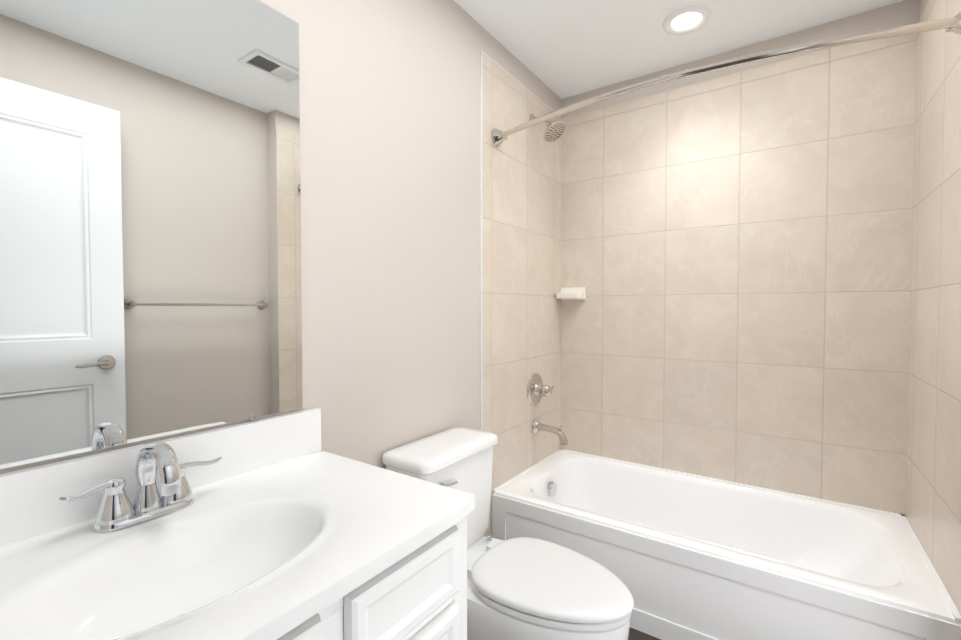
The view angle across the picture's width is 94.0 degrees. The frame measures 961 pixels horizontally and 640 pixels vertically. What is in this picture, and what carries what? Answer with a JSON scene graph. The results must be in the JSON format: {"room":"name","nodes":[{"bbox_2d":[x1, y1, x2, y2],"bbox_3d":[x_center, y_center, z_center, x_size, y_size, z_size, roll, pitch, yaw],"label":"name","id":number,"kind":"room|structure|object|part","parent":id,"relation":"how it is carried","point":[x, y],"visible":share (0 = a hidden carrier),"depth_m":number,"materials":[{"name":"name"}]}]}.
{"room":"bathroom","nodes":[
{"label":"bathroom","id":0,"kind":"room"},
{"bbox_2d":[0,0,560,473],"bbox_3d":[-0.644,-0.037,1.129,0.100,2.441,3.987,1,2,35],"label":"wall","id":1,"kind":"structure","parent":0,"point":[390,200],"depth_m":1.52,"materials":[{"name":"beige paint"}]},
{"bbox_2d":[0,0,302,468],"bbox_3d":[-0.742,-0.273,0.882,0.008,1.066,0.860,1,2,35],"label":"mirror","id":2,"kind":"object","parent":1,"relation":"attached to","point":[150,246],"visible":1,"depth_m":0.94,"materials":[{"name":"clear glass"}]},
{"bbox_2d":[480,51,561,430],"bbox_3d":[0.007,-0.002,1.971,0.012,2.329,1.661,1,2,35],"label":"tile trim","id":3,"kind":"structure","parent":1,"relation":"attached to","point":[481,229],"depth_m":1.93,"materials":[{"name":"beige tile"}]},
{"bbox_2d":[482,52,561,536],"bbox_3d":[0.231,-0.008,2.299,0.008,2.325,0.795,1,2,35],"label":"tiled wall","id":4,"kind":"structure","parent":1,"relation":"attached to","point":[522,177],"depth_m":2.23,"materials":[{"name":"beige tile"}]},
{"bbox_2d":[527,373,553,405],"bbox_3d":[0.329,0.371,2.359,0.096,0.174,0.174,1,2,35],"label":"tub valve","id":5,"kind":"object","parent":4,"relation":"attached to","point":[537,389],"visible":1,"depth_m":2.35,"materials":[{"name":"silver metal"}]},
{"bbox_2d":[529,114,564,141],"bbox_3d":[0.337,-0.983,2.261,0.182,0.159,0.123,1,2,35],"label":"shower head","id":6,"kind":"object","parent":4,"relation":"attached to","point":[554,131],"visible":0.96,"depth_m":2.24},
{"bbox_2d":[532,420,567,444],"bbox_3d":[0.368,0.586,2.339,0.188,0.104,0.072,1,2,35],"label":"tub spout","id":7,"kind":"object","parent":4,"relation":"attached to","point":[537,426],"visible":1,"depth_m":2.32,"materials":[{"name":"silver metal"}]},
{"bbox_2d":[628,627,660,639],"bbox_3d":[0.064,1.246,0.672,1.820,0.100,3.987,1,2,35],"label":"floor","id":8,"kind":"structure","parent":0,"point":[634,634],"depth_m":1.66,"materials":[{"name":"brown wood"}]},
{"bbox_2d":[0,408,474,639],"bbox_3d":[-0.498,0.714,0.763,0.571,0.958,0.914,1,2,35],"label":"bathroom vanity","id":9,"kind":"object","parent":8,"relation":"on","point":[281,527],"visible":1,"depth_m":0.82,"materials":[{"name":"white paint"}]},
{"bbox_2d":[59,442,221,532],"bbox_3d":[-0.620,0.308,0.855,0.151,0.151,0.265,1,2,35],"label":"faucet","id":10,"kind":"object","parent":9,"relation":"on","point":[177,504],"depth_m":0.85,"materials":[{"name":"silver metal"}]},
{"bbox_2d":[382,427,633,639],"bbox_3d":[0.100,0.807,1.447,0.773,0.739,0.430,1,2,35],"label":"toilet","id":11,"kind":"object","parent":8,"relation":"on","point":[523,588],"visible":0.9,"depth_m":1.35,"materials":[{"name":"white ceramic"}]},
{"bbox_3d":[-0.134,0.644,1.604,0.194,0.340,0.406,1,2,35],"label":"tank","id":12,"kind":"part","parent":11,"relation":"part of","materials":[{"name":"white ceramic"}]},
{"bbox_3d":[-0.130,0.453,1.597,0.214,0.040,0.430,1,2,35],"label":"tank lid","id":13,"kind":"part","parent":11,"relation":"part of","materials":[{"name":"white ceramic"}]},
{"bbox_3d":[0.145,0.998,1.420,0.641,0.357,0.356,1,2,35],"label":"bowl","id":14,"kind":"part","parent":11,"relation":"part of","materials":[{"name":"white ceramic"}]},
{"bbox_3d":[0.205,0.795,1.373,0.517,0.050,0.360,1,2,35],"label":"seat","id":15,"kind":"part","parent":11,"relation":"part of","materials":[{"name":"white plastic"}]},
{"bbox_2d":[492,449,960,639],"bbox_3d":[0.884,0.974,1.936,1.507,0.379,0.746,1,2,35],"label":"bathtub","id":16,"kind":"object","parent":8,"relation":"on","point":[684,556],"visible":1,"depth_m":1.72,"materials":[{"name":"white ceramic"}]},
{"bbox_2d":[454,0,904,98],"bbox_3d":[0.064,-1.294,0.607,1.820,0.100,3.987,1,2,35],"label":"ceiling","id":17,"kind":"structure","parent":0,"point":[562,49],"depth_m":1.98,"materials":[{"name":"white paint"}]},
{"bbox_2d":[662,5,711,34],"bbox_3d":[0.877,-1.271,1.906,0.192,0.012,0.192,1,2,35],"label":"recessed light","id":18,"kind":"object","parent":17,"relation":"in","point":[687,20],"visible":1,"depth_m":1.90,"materials":[{"name":"white paint"}]},
{"bbox_2d":[561,0,919,117],"bbox_3d":[1.169,-0.065,2.238,1.820,2.441,0.100,1,2,35],"label":"wall","id":19,"kind":"structure","parent":0,"point":[905,12],"depth_m":2.04,"materials":[{"name":"beige paint"}]},
{"bbox_2d":[562,34,909,512],"bbox_3d":[1.099,-0.179,2.217,1.524,1.980,0.008,1,2,35],"label":"tiled wall","id":20,"kind":"structure","parent":19,"relation":"attached to","point":[762,264],"depth_m":2.10,"materials":[{"name":"beige tile"}]},
{"bbox_2d":[556,287,585,299],"bbox_3d":[0.510,-0.152,2.557,0.149,0.070,0.104,1,2,35],"label":"shelf","id":21,"kind":"object","parent":20,"relation":"attached to","point":[575,293],"visible":1,"depth_m":2.54,"materials":[{"name":"white ceramic"}]},
{"bbox_2d":[920,0,927,17],"bbox_3d":[1.518,-0.044,1.403,0.096,2.441,0.877,1,2,35],"label":"wall","id":22,"kind":"structure","parent":0,"point":[923,3],"depth_m":1.72,"materials":[{"name":"beige paint"}]},
{"bbox_2d":[898,0,960,614],"bbox_3d":[1.465,0.014,1.419,0.008,2.325,0.840,1,2,35],"label":"tiled wall","id":23,"kind":"structure","parent":22,"relation":"attached to","point":[929,498],"depth_m":1.49,"materials":[{"name":"beige tile"}]},
{"bbox_2d":[491,12,960,146],"bbox_3d":[0.673,-0.818,1.585,1.507,0.080,0.192,1,2,35],"label":"rail","id":24,"kind":"object","parent":23,"relation":"attached to","point":[499,137],"visible":1,"depth_m":1.39,"materials":[{"name":"silver metal"}]}
]}

